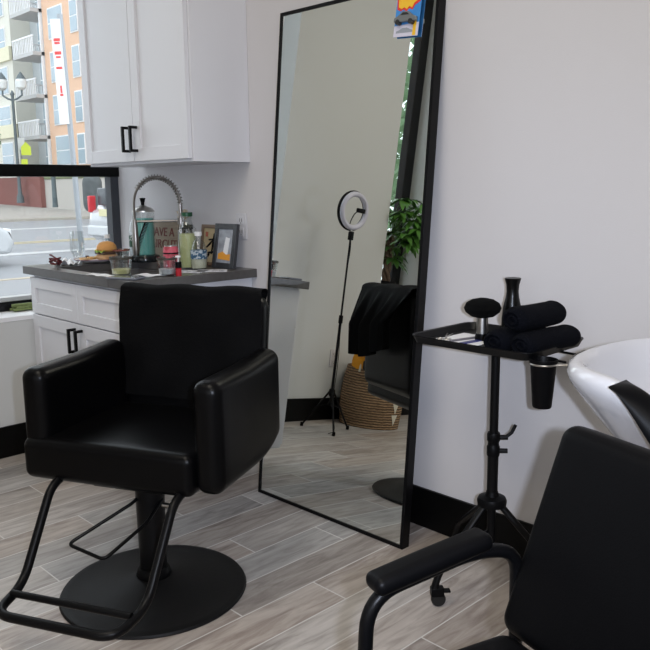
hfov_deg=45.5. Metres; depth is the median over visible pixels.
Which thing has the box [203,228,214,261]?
picture
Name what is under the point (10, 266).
road
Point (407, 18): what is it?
card
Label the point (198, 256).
water bottle
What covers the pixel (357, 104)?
leaning mirror
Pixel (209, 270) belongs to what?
leaflet
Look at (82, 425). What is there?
salon chair
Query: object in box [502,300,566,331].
rolled towel
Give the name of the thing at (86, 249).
road marking
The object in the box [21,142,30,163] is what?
crossing sign
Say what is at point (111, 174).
window
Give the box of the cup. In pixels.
[529,356,557,409]
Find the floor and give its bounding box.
[0,453,532,649]
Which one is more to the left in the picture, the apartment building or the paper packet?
the apartment building
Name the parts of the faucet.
support arm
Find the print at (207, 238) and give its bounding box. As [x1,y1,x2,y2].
[200,224,214,265]
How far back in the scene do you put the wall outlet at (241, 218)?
3.49 m
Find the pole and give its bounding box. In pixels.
[51,177,57,206]
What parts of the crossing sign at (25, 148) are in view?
arrow plate, panel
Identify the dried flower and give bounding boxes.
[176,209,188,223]
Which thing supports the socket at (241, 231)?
attached to the wall outlet at (241, 218)
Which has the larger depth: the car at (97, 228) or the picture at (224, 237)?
the car at (97, 228)
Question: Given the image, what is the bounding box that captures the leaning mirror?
[258,0,445,549]
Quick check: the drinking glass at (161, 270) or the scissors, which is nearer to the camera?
the scissors
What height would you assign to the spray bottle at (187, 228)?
0.192 m
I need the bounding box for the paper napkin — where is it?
[49,258,79,264]
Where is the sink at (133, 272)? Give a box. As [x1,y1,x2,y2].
[95,269,158,275]
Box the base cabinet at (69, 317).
[30,268,251,364]
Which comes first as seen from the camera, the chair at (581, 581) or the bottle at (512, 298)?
the chair at (581, 581)
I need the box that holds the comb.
[459,340,481,343]
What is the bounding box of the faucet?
[132,174,183,261]
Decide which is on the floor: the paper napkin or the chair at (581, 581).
the chair at (581, 581)
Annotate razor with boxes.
[449,336,474,341]
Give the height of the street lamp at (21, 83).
8.150 m
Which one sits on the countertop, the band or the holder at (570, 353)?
the band
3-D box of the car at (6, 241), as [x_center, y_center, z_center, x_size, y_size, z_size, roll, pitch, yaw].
[-8.199,-1.665,13.857,4.620,1.478,1.830,-10,14,-43]
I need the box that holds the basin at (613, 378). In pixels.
[566,338,649,448]
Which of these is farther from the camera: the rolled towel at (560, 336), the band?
the band
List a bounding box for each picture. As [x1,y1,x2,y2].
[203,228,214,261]
[216,229,232,262]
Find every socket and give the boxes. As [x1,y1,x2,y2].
[238,216,243,224]
[239,228,243,235]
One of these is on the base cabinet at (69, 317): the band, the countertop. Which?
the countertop
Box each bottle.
[129,212,137,246]
[175,255,181,275]
[179,212,196,267]
[181,224,196,244]
[190,232,206,267]
[501,277,520,327]
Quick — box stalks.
[10,302,31,311]
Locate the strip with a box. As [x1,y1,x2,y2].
[44,177,102,178]
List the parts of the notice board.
plate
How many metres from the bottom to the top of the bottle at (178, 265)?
0.085 m
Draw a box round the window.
[0,164,121,311]
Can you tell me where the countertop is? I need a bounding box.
[23,259,256,288]
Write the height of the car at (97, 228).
1.640 m
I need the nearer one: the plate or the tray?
the tray
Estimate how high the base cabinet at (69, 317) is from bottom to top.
0.876 m
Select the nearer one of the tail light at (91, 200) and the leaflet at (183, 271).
the leaflet at (183, 271)
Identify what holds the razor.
on the paper liner
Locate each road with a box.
[0,219,102,278]
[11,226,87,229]
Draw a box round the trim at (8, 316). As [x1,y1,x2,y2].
[0,309,33,322]
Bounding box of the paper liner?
[439,333,483,345]
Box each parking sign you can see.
[50,14,76,164]
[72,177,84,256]
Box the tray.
[413,322,583,360]
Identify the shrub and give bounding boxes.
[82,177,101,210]
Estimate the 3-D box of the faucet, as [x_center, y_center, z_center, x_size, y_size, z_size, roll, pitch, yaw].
[-0.767,-0.500,3.683,0.297,0.424,0.086,0,10,6]
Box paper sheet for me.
[86,273,114,276]
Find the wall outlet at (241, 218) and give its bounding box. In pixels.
[236,213,247,238]
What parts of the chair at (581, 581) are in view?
arm frame, seat, backrest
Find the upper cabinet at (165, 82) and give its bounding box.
[77,0,249,167]
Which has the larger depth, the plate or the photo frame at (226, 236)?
the plate
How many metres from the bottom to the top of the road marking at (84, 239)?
0.012 m
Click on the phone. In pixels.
(116, 277)
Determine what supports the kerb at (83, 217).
on the road at (10, 266)
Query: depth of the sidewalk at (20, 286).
11.47 m
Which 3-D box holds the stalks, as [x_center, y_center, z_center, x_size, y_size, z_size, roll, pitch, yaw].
[-1.451,-0.104,3.941,0.286,0.038,0.060,-9,13,-39]
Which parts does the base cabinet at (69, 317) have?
drawer, door, handle, handle, drawer, door, panel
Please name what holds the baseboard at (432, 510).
attached to the wall at (542, 170)
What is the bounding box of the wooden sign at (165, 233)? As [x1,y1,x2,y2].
[154,222,178,256]
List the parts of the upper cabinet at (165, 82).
door, handle, handle, door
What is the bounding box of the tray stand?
[413,322,583,605]
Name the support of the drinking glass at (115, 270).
on the countertop
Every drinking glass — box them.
[109,256,131,273]
[113,249,129,250]
[156,257,176,273]
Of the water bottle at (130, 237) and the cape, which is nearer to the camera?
the cape
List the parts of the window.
rail, frame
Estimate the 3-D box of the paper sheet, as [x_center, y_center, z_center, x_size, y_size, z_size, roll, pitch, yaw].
[-0.933,-0.209,3.247,0.055,0.004,0.180,-10,14,-43]
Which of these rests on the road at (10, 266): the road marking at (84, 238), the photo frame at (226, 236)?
the road marking at (84, 238)
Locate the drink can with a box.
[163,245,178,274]
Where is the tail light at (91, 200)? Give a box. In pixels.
[87,196,95,211]
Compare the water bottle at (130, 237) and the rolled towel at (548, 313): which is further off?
the water bottle at (130, 237)
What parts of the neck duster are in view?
handle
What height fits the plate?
0.018 m
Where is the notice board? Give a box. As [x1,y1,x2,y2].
[17,137,24,158]
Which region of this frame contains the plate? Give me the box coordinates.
[73,257,113,262]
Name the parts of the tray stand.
leg, leg, clamp knob, clamp knob, clamp lever, leg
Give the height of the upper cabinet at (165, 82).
1.070 m
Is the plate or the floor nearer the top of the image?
the plate
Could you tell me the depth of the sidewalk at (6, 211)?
43.33 m
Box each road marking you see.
[0,248,95,256]
[14,238,94,242]
[14,239,95,243]
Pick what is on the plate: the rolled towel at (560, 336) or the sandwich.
the sandwich
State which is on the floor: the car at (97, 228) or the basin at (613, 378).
the basin at (613, 378)
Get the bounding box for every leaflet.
[182,270,207,272]
[197,269,227,271]
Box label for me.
[175,268,181,275]
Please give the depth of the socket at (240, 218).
3.49 m
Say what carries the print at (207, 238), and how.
on the countertop
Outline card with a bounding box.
[393,0,421,37]
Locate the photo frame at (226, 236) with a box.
[212,223,239,268]
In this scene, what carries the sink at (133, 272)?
in the countertop
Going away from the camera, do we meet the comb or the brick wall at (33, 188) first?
the comb
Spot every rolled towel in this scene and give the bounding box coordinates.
[483,327,544,350]
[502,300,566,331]
[510,324,580,352]
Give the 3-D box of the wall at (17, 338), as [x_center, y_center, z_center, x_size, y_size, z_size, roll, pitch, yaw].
[-3.091,-0.892,2.172,5.600,3.900,0.270,-10,14,-43]
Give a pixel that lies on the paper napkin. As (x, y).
(65, 261)
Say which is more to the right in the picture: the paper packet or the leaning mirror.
the leaning mirror
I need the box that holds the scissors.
[435,333,452,339]
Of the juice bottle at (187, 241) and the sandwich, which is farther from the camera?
the sandwich
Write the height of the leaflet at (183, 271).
0.002 m
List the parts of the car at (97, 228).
number plate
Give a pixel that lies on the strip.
(44, 177)
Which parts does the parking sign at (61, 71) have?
panel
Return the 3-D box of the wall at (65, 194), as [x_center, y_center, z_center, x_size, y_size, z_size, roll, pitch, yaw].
[-12.574,-7.280,44.218,0.300,2.200,14.450,-10,14,-43]
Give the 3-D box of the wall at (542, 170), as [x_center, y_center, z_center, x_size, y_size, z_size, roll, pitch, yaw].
[1.249,-0.877,1.810,0.120,3.900,6.900,-10,14,-43]
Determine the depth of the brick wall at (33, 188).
50.52 m
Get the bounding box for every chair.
[0,296,279,640]
[358,426,649,649]
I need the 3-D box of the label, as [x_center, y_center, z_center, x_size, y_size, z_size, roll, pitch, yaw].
[-0.605,-0.220,3.208,0.025,0.034,0.025,-10,14,-43]
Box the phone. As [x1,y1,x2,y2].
[106,275,145,279]
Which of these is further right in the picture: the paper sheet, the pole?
the paper sheet
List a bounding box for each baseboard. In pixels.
[0,422,26,458]
[410,484,532,558]
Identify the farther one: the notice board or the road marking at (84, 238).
the notice board
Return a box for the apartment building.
[0,0,90,179]
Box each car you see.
[0,227,13,253]
[87,188,107,240]
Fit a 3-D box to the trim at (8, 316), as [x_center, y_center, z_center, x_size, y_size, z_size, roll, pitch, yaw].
[-1.507,-0.049,3.822,1.285,0.020,0.203,-10,14,-43]
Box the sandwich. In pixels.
[95,241,118,259]
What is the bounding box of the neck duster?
[464,298,501,340]
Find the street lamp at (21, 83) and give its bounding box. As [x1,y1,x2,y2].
[0,72,26,202]
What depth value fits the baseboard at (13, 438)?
3.76 m
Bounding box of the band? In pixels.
[49,254,61,264]
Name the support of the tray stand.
on the floor
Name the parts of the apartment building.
pane, pane, pane, yellow panel, pane, yellow panel, balcony railing, balcony railing, balcony railing, balcony railing, pane, pane, pane, pane, pane, pane, pane, pane, pane, pane, pane, pane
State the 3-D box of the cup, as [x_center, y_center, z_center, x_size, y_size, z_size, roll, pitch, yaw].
[0.588,0.157,2.097,0.076,0.134,0.076,-10,14,-43]
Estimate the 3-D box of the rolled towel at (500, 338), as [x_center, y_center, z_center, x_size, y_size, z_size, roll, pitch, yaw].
[0.550,0.034,2.240,0.228,0.071,0.090,-10,13,-41]
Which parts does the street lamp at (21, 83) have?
globe, post, globe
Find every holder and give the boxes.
[529,360,566,366]
[559,351,576,354]
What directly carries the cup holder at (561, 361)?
on the tray stand
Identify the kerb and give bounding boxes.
[0,216,89,221]
[0,276,32,280]
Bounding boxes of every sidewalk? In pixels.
[0,204,90,218]
[0,279,30,296]
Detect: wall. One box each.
[0,177,45,207]
[0,319,36,426]
[44,177,104,210]
[118,0,649,524]
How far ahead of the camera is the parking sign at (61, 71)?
9.84 m
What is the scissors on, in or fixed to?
on the paper liner
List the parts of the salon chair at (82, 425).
armrest, seat, pump lever, seat mount, backrest, armrest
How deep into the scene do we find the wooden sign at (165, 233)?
3.92 m
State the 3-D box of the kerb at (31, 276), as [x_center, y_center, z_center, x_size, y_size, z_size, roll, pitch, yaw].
[-7.113,-0.311,10.570,120.000,0.130,0.180,-10,14,-43]
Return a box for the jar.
[130,198,160,262]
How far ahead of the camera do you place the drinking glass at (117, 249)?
3.83 m
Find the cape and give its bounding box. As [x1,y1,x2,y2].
[119,282,267,399]
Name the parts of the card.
white panel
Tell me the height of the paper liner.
0.001 m
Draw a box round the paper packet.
[137,273,166,276]

